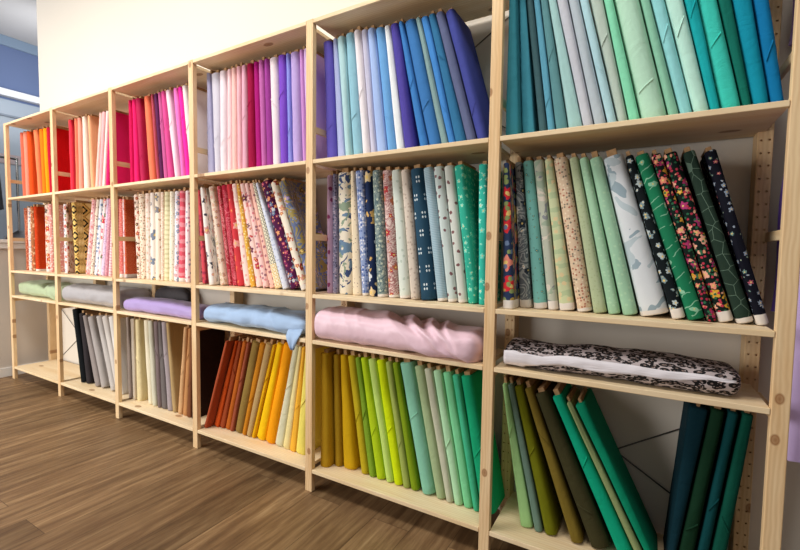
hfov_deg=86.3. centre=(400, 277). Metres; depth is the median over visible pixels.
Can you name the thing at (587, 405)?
bolt
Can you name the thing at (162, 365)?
bolt
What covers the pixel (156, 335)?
bolt
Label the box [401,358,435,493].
bolt
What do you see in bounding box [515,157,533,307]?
bolt
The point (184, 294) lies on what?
folded fabric
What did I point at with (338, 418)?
bolt
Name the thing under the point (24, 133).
bolt
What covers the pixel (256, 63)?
bolt
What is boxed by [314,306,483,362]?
folded fabric
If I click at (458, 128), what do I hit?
bolt
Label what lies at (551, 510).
bolt
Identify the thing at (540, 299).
bolt
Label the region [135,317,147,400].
bolt
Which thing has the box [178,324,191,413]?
bolt
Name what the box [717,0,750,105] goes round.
bolt
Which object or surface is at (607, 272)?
bolt
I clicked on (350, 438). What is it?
bolt
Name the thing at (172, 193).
bolt
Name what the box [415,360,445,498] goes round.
bolt
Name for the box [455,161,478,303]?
bolt
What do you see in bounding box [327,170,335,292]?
bolt
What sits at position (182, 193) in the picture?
bolt
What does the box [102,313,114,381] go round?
bolt
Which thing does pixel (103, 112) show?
bolt
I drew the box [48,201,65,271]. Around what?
bolt
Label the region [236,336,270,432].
bolt
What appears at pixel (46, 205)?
bolt
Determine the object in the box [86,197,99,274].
bolt
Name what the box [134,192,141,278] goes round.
bolt
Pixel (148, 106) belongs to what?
bolt
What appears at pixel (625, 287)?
bolt
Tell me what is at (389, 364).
bolt
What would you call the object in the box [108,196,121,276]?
bolt
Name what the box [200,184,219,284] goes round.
bolt
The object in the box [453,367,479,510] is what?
bolt
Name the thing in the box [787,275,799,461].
dress
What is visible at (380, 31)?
bolt
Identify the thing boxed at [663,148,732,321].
bolt
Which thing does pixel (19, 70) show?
wall
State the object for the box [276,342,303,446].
bolt
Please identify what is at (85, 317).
bolt
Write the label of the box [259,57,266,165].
bolt
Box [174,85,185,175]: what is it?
bolt
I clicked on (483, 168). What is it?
bolt
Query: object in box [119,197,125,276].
bolt
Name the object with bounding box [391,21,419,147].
bolt
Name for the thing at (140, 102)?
bolt
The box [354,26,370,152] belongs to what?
bolt
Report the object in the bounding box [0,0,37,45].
ceiling
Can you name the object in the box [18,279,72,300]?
folded fabric
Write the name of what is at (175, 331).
bolt
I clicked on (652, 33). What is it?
bolt
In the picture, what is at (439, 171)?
bolt
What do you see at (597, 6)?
bolt
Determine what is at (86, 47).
wall
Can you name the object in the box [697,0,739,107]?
bolt
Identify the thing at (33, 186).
bolt
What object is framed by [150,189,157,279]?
bolt
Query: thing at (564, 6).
bolt
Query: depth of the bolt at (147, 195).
2.78 m
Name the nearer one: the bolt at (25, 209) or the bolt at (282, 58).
the bolt at (282, 58)
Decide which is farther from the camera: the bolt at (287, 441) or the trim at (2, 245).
the trim at (2, 245)
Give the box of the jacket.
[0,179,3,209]
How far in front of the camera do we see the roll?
1.38 m
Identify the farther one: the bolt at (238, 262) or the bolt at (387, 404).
the bolt at (238, 262)
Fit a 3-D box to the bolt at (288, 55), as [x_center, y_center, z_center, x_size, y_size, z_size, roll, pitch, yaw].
[-0.504,-0.840,2.200,0.023,0.572,0.208,1,3,30]
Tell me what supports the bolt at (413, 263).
on the shelving unit
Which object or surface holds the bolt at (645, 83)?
on the shelving unit
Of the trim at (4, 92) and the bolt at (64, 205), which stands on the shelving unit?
the bolt at (64, 205)
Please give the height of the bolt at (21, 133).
0.571 m
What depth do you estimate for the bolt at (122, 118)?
3.00 m
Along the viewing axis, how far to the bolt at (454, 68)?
1.67 m
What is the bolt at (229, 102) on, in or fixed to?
on the shelving unit
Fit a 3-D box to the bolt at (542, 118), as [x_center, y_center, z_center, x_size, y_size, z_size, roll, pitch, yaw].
[0.532,-0.788,1.603,0.093,0.567,0.207,3,4,30]
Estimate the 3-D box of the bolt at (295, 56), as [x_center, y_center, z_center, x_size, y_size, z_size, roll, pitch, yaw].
[-0.467,-0.837,2.178,0.078,0.571,0.206,3,4,30]
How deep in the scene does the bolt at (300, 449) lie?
2.19 m
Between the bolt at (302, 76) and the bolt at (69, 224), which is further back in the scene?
the bolt at (69, 224)
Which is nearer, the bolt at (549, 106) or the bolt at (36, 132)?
the bolt at (549, 106)
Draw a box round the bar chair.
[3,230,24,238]
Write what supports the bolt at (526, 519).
on the shelving unit
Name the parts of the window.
frame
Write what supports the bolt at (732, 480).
on the shelving unit
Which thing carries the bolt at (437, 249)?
on the shelving unit
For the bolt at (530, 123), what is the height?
0.568 m
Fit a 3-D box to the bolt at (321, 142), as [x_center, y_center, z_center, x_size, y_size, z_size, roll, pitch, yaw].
[-0.400,-0.832,2.136,0.051,0.568,0.208,3,4,30]
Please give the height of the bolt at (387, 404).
0.576 m
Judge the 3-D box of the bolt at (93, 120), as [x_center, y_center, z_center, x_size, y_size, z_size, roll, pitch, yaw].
[-2.189,-0.908,3.168,0.061,0.550,0.206,3,4,30]
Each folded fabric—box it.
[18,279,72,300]
[62,283,151,307]
[124,297,209,319]
[155,287,190,301]
[204,302,316,349]
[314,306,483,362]
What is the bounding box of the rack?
[0,156,20,229]
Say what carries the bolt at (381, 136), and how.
on the shelving unit
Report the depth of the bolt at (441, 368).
1.77 m
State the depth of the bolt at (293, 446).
2.18 m
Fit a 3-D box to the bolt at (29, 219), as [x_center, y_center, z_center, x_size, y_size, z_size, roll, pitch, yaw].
[-3.139,-0.338,3.752,0.051,0.554,0.206,4,4,30]
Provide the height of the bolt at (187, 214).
0.572 m
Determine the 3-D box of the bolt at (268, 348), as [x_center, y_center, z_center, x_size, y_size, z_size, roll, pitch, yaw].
[-0.722,0.606,2.406,0.198,0.567,0.206,3,4,30]
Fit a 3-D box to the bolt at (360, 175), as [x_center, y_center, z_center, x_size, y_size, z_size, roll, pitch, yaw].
[-0.128,-0.211,2.025,0.083,0.584,0.206,3,4,30]
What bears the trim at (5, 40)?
attached to the wall at (19, 70)
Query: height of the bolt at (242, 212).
0.586 m
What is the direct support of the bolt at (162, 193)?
on the shelving unit
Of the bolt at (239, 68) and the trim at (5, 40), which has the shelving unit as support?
the bolt at (239, 68)
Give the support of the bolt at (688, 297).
on the shelving unit
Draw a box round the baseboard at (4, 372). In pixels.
[0,360,48,377]
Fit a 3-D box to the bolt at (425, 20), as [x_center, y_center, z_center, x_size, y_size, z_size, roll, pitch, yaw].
[0.199,-0.797,1.795,0.161,0.553,0.208,3,4,30]
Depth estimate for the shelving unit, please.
1.73 m
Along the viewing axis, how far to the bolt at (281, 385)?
2.25 m
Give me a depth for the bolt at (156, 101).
2.66 m
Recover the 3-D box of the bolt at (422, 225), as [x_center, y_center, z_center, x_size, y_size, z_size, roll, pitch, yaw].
[0.138,-0.193,1.871,0.128,0.574,0.206,3,4,30]
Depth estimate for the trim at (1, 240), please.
3.73 m
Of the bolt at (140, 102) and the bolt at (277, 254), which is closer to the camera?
the bolt at (277, 254)
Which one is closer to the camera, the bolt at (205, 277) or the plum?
the plum
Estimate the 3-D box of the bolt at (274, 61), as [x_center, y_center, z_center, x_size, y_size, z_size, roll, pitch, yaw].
[-0.591,-0.845,2.247,0.074,0.575,0.208,3,4,30]
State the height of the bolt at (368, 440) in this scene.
0.562 m
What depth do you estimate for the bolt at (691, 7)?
1.28 m
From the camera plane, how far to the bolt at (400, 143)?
1.81 m
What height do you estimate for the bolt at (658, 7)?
0.564 m
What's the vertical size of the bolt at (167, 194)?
0.573 m
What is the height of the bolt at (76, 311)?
0.586 m
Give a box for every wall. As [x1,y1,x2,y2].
[0,44,39,107]
[0,249,47,367]
[36,0,799,549]
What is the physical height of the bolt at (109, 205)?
0.568 m
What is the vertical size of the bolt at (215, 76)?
0.588 m
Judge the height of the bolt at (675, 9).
0.572 m
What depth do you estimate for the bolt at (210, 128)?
2.41 m
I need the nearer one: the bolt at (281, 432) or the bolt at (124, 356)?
the bolt at (281, 432)
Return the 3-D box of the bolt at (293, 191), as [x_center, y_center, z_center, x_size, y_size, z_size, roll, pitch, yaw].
[-0.470,-0.223,2.218,0.255,0.575,0.206,3,4,30]
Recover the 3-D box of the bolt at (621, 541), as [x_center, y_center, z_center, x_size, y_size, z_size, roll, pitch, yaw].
[0.720,0.683,1.584,0.283,0.547,0.208,3,4,30]
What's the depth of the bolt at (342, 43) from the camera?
1.94 m
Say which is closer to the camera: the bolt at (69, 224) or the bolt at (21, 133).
the bolt at (69, 224)
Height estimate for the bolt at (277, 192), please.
0.572 m
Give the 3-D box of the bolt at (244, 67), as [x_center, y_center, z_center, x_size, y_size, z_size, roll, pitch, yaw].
[-0.785,-0.855,2.358,0.039,0.577,0.208,2,4,30]
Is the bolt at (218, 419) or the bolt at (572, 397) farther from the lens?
the bolt at (218, 419)
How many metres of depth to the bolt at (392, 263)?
1.87 m
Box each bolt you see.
[20,131,25,195]
[23,130,29,194]
[24,206,29,269]
[27,130,37,194]
[28,206,32,270]
[30,204,35,270]
[33,128,41,193]
[34,204,46,270]
[39,126,45,192]
[43,126,49,192]
[45,202,50,271]
[47,126,51,191]
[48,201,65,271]
[50,125,70,190]
[63,202,68,272]
[66,202,74,272]
[68,118,75,189]
[71,200,91,273]
[72,307,90,381]
[74,116,80,188]
[78,116,83,188]
[79,310,97,382]
[82,114,90,187]
[83,311,103,385]
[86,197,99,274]
[88,114,98,186]
[88,313,109,387]
[90,197,102,274]
[94,197,106,274]
[95,111,105,186]
[96,312,114,390]
[98,196,110,275]
[99,110,108,185]
[101,197,110,275]
[102,111,108,185]
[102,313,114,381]
[105,199,110,275]
[106,110,129,184]
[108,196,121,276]
[109,314,128,393]
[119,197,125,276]
[122,196,133,277]
[124,198,136,277]
[126,316,133,397]
[128,97,134,181]
[130,316,138,399]
[132,97,140,181]
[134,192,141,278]
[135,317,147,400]
[136,96,149,180]
[139,191,147,278]
[144,94,156,179]
[144,318,152,403]
[145,190,152,279]
[148,319,157,405]
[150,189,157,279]
[151,93,159,178]
[154,91,163,178]
[154,320,161,407]
[155,189,163,279]
[158,89,167,177]
[158,320,167,408]
[161,89,174,177]
[161,190,167,280]
[162,321,172,410]
[164,190,172,280]
[166,87,180,176]
[166,322,186,411]
[169,189,178,280]
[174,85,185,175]
[174,189,182,281]
[178,85,189,174]
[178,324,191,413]
[179,187,188,281]
[182,83,207,173]
[183,328,191,415]
[185,188,202,281]
[187,329,191,417]
[192,329,224,418]
[198,186,208,283]
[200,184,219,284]
[204,334,249,427]
[207,70,215,172]
[209,184,228,284]
[212,70,220,171]
[214,334,252,426]
[217,183,232,285]
[220,67,228,170]
[220,338,246,427]
[222,182,237,285]
[226,335,261,429]
[227,66,233,169]
[227,180,244,285]
[230,336,262,430]
[232,64,239,169]
[232,180,250,286]
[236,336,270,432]
[237,63,244,168]
[237,180,256,286]
[240,180,262,286]
[242,63,248,167]
[243,338,271,434]
[245,181,269,287]
[247,60,256,167]
[247,338,279,436]
[250,180,274,287]
[252,339,280,437]
[253,179,282,288]
[254,60,261,166]
[256,180,290,289]
[257,339,286,439]
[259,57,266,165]
[261,178,300,289]
[264,57,272,164]
[266,342,297,443]
[270,54,280,164]
[271,179,305,290]
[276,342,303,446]
[278,52,287,163]
[279,177,326,290]
[283,343,305,449]
[286,51,293,162]
[290,346,305,451]
[291,49,302,161]
[296,346,329,454]
[300,46,305,160]
[304,48,326,158]
[321,347,338,466]
[324,39,337,157]
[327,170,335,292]
[333,35,345,155]
[333,170,341,293]
[333,348,343,466]
[338,33,353,154]
[339,168,353,293]
[341,349,360,469]
[346,29,362,153]
[348,350,368,473]
[351,167,362,294]
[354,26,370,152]
[356,168,369,295]
[356,352,376,476]
[361,352,385,478]
[362,27,377,151]
[365,166,377,295]
[368,25,387,150]
[369,353,393,481]
[373,167,388,296]
[376,24,396,149]
[377,354,402,484]
[383,166,399,297]
[385,24,404,148]
[386,356,410,487]
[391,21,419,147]
[392,167,410,297]
[393,357,421,489]
[399,18,429,145]
[401,166,420,298]
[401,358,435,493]
[405,18,441,144]
[411,164,437,299]
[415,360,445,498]
[416,16,448,142]
[422,15,455,141]
[424,164,447,300]
[425,362,453,502]
[429,10,466,141]
[434,163,457,301]
[434,364,463,504]
[436,8,477,139]
[443,365,472,507]
[445,162,467,302]
[446,7,489,138]
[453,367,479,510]
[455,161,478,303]
[461,368,504,513]
[479,161,501,304]
[503,159,519,308]
[503,374,533,527]
[506,0,522,134]
[508,375,543,531]
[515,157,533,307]
[515,376,562,534]
[519,0,538,132]
[523,157,547,308]
[525,378,584,542]
[527,0,547,130]
[534,0,555,129]
[534,156,559,309]
[536,380,610,548]
[541,0,568,128]
[545,155,576,310]
[549,0,582,126]
[553,382,633,549]
[554,152,592,311]
[557,0,593,125]
[567,385,643,549]
[569,0,606,123]
[570,153,607,312]
[576,387,657,549]
[580,0,615,122]
[580,153,621,313]
[590,0,627,120]
[590,151,637,314]
[603,0,639,119]
[603,148,668,315]
[613,0,666,117]
[626,151,684,318]
[635,150,703,319]
[639,0,678,114]
[650,0,691,113]
[651,149,715,321]
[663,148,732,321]
[663,401,707,549]
[664,0,708,111]
[677,405,724,549]
[680,146,752,323]
[683,0,719,109]
[695,407,737,549]
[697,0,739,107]
[700,146,768,324]
[709,410,752,549]
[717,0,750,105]
[731,0,768,104]
[751,0,783,101]
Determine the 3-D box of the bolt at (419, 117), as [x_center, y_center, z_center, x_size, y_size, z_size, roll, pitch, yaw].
[0.100,-0.809,1.850,0.148,0.566,0.208,3,4,30]
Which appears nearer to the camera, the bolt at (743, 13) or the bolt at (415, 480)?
the bolt at (743, 13)
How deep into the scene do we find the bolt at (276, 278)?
2.23 m
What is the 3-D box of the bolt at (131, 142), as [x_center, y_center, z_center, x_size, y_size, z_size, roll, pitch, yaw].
[-1.728,-0.900,2.897,0.036,0.577,0.206,2,3,30]
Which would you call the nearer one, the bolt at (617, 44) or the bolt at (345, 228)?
the bolt at (617, 44)
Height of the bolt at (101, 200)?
0.566 m
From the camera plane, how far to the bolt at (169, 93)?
2.59 m
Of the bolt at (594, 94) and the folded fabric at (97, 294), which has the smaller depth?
the bolt at (594, 94)
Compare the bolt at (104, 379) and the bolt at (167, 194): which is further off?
the bolt at (104, 379)
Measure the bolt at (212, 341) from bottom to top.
0.573 m
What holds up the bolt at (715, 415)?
on the shelving unit
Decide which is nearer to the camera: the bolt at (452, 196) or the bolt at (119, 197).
the bolt at (452, 196)
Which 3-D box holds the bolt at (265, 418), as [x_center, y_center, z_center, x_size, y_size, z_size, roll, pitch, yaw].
[-0.656,0.606,2.374,0.201,0.573,0.206,3,4,30]
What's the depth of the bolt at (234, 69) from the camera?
2.31 m
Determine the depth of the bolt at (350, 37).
1.92 m
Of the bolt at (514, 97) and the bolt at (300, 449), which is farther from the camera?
the bolt at (300, 449)
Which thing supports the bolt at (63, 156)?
on the shelving unit
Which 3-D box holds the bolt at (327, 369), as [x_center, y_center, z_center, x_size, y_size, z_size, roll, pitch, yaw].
[-0.319,0.627,2.131,0.056,0.570,0.206,2,3,30]
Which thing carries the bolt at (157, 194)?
on the shelving unit
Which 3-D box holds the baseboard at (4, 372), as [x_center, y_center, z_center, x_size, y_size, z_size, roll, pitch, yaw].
[-3.490,0.843,3.796,0.014,0.082,0.685,3,4,30]
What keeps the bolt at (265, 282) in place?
on the shelving unit
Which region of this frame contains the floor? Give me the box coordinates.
[0,373,527,549]
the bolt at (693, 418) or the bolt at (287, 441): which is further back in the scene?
the bolt at (287, 441)
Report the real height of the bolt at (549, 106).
0.570 m
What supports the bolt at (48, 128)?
on the shelving unit
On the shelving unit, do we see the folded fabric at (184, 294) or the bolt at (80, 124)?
the bolt at (80, 124)
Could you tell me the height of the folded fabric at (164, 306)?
0.092 m
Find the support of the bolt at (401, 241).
on the shelving unit
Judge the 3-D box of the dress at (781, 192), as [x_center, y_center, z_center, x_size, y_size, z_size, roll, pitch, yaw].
[1.374,-0.193,1.234,0.439,0.620,0.132,3,4,30]
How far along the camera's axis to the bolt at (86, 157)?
3.12 m
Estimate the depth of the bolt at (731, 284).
1.30 m
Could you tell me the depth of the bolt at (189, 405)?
2.62 m
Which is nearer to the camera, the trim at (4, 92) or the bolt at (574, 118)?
the bolt at (574, 118)
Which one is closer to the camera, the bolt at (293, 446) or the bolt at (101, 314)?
the bolt at (293, 446)
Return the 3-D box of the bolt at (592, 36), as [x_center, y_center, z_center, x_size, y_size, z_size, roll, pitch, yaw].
[0.697,-0.780,1.506,0.154,0.566,0.208,3,4,30]
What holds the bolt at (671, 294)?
on the shelving unit
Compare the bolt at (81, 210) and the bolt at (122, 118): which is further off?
the bolt at (81, 210)
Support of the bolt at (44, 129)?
on the shelving unit
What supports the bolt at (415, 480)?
on the shelving unit
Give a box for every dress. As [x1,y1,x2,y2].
[771,175,783,311]
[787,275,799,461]
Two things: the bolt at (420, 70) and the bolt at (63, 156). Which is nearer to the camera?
the bolt at (420, 70)
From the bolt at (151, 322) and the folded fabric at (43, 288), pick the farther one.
the folded fabric at (43, 288)
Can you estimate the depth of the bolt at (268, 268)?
2.26 m
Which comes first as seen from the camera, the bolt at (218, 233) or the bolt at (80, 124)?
the bolt at (218, 233)
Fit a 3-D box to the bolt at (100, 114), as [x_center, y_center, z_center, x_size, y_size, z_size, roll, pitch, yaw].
[-2.095,-0.904,3.115,0.122,0.551,0.205,3,4,30]
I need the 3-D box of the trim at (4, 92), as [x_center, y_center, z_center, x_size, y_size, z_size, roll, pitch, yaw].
[-4.755,-2.317,5.640,0.090,0.085,6.200,3,4,30]
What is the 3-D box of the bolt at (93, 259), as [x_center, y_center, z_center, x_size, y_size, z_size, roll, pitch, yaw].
[-2.187,-0.300,3.202,0.148,0.569,0.206,3,4,30]
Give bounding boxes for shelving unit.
[3,0,799,549]
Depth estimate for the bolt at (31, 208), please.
3.63 m
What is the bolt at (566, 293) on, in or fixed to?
on the shelving unit
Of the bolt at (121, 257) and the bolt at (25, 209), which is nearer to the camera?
the bolt at (121, 257)
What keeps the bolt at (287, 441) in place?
on the shelving unit
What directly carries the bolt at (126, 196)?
on the shelving unit
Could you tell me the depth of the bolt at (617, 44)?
1.39 m
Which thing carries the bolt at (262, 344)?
on the shelving unit
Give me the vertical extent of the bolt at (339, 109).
0.579 m
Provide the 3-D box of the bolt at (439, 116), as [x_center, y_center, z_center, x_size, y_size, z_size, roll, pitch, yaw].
[0.176,-0.800,1.808,0.155,0.557,0.207,3,4,30]
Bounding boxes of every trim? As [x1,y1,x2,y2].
[0,34,37,56]
[0,87,39,105]
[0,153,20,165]
[0,239,24,242]
[0,243,25,248]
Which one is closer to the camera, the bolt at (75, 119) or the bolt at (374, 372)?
the bolt at (374, 372)
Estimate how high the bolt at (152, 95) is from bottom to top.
0.567 m
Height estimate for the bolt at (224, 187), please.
0.585 m
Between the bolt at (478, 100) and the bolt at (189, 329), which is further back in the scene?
the bolt at (189, 329)
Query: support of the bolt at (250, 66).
on the shelving unit
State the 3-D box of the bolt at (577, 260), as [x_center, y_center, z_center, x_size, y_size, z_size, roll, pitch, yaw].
[0.650,-0.163,1.577,0.145,0.562,0.206,3,4,30]
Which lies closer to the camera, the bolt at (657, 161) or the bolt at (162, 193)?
the bolt at (657, 161)
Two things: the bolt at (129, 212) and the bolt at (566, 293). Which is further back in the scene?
the bolt at (129, 212)
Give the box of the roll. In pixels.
[504,337,740,395]
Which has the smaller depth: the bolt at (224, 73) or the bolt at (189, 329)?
the bolt at (224, 73)
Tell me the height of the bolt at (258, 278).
0.582 m
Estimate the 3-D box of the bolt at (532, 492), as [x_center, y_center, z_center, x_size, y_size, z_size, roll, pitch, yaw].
[0.518,0.666,1.696,0.145,0.565,0.206,3,4,30]
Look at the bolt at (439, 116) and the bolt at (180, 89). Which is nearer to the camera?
the bolt at (439, 116)
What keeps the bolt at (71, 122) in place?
on the shelving unit
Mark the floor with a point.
(75, 475)
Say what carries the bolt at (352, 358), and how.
on the shelving unit
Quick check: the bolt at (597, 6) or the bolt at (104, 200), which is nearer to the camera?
the bolt at (597, 6)
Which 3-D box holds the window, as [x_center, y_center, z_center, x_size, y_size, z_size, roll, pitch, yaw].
[-4.842,-1.342,5.621,0.038,1.802,5.200,3,4,30]
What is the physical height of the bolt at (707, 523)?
0.588 m
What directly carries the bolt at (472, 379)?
on the shelving unit
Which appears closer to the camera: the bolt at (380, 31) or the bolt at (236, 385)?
the bolt at (380, 31)
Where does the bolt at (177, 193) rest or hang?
on the shelving unit
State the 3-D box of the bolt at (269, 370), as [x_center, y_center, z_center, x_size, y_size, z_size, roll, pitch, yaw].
[-0.692,0.609,2.393,0.184,0.564,0.208,3,4,30]
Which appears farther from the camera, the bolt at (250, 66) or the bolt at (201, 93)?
the bolt at (201, 93)
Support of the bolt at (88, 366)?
on the shelving unit
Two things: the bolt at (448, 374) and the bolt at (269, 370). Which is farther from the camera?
the bolt at (269, 370)
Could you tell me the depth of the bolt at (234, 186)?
2.34 m
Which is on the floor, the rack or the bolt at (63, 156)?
the rack
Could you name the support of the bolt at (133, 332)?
on the shelving unit
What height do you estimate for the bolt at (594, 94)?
0.565 m
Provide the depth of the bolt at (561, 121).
1.49 m
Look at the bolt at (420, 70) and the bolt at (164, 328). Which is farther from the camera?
the bolt at (164, 328)
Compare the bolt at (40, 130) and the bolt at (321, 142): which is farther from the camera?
the bolt at (40, 130)
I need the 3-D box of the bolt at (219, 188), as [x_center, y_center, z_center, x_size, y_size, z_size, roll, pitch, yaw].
[-0.947,-0.246,2.494,0.117,0.578,0.206,3,4,30]
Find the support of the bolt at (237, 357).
on the shelving unit
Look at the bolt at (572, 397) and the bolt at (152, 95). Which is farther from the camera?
the bolt at (152, 95)
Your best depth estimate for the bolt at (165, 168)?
2.64 m
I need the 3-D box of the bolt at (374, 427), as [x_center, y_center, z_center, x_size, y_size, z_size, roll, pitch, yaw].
[-0.080,0.633,2.042,0.141,0.574,0.208,3,4,30]
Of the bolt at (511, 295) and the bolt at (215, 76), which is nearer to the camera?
the bolt at (511, 295)
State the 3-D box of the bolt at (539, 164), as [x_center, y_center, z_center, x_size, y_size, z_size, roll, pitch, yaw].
[0.572,-0.165,1.622,0.103,0.558,0.206,3,4,30]
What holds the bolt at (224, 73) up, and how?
on the shelving unit
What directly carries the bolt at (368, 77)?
on the shelving unit
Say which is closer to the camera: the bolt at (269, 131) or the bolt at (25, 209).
the bolt at (269, 131)
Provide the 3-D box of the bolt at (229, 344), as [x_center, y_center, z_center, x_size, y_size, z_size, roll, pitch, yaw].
[-1.000,0.603,2.510,0.214,0.554,0.206,3,4,30]
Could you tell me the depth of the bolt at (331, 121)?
1.97 m
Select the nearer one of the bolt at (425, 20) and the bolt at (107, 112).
the bolt at (425, 20)
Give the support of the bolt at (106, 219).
on the shelving unit
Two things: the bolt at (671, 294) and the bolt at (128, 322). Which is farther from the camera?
the bolt at (128, 322)
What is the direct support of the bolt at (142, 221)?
on the shelving unit
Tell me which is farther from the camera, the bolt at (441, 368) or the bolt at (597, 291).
the bolt at (441, 368)
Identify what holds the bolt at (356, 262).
on the shelving unit
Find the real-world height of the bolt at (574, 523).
0.559 m
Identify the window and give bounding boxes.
[0,98,42,238]
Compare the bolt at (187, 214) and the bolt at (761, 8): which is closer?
the bolt at (761, 8)
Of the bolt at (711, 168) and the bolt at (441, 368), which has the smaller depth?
the bolt at (711, 168)
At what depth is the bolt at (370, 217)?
1.91 m
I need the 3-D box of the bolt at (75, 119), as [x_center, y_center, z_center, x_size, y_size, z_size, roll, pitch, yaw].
[-2.368,-0.924,3.268,0.035,0.565,0.206,3,4,30]
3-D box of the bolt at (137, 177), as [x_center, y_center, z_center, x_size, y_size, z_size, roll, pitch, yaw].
[-1.689,-0.896,2.879,0.047,0.574,0.206,1,3,30]
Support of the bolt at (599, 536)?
on the shelving unit
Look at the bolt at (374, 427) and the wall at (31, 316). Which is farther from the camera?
the wall at (31, 316)
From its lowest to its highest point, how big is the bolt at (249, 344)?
0.549 m
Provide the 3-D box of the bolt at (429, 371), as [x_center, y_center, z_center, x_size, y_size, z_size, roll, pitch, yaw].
[0.207,0.649,1.875,0.146,0.568,0.206,3,4,30]
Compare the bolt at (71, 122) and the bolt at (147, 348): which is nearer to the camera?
the bolt at (147, 348)
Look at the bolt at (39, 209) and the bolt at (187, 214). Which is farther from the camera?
the bolt at (39, 209)
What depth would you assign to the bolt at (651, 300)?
1.40 m
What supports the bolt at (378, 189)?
on the shelving unit
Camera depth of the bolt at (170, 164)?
2.61 m
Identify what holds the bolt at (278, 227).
on the shelving unit

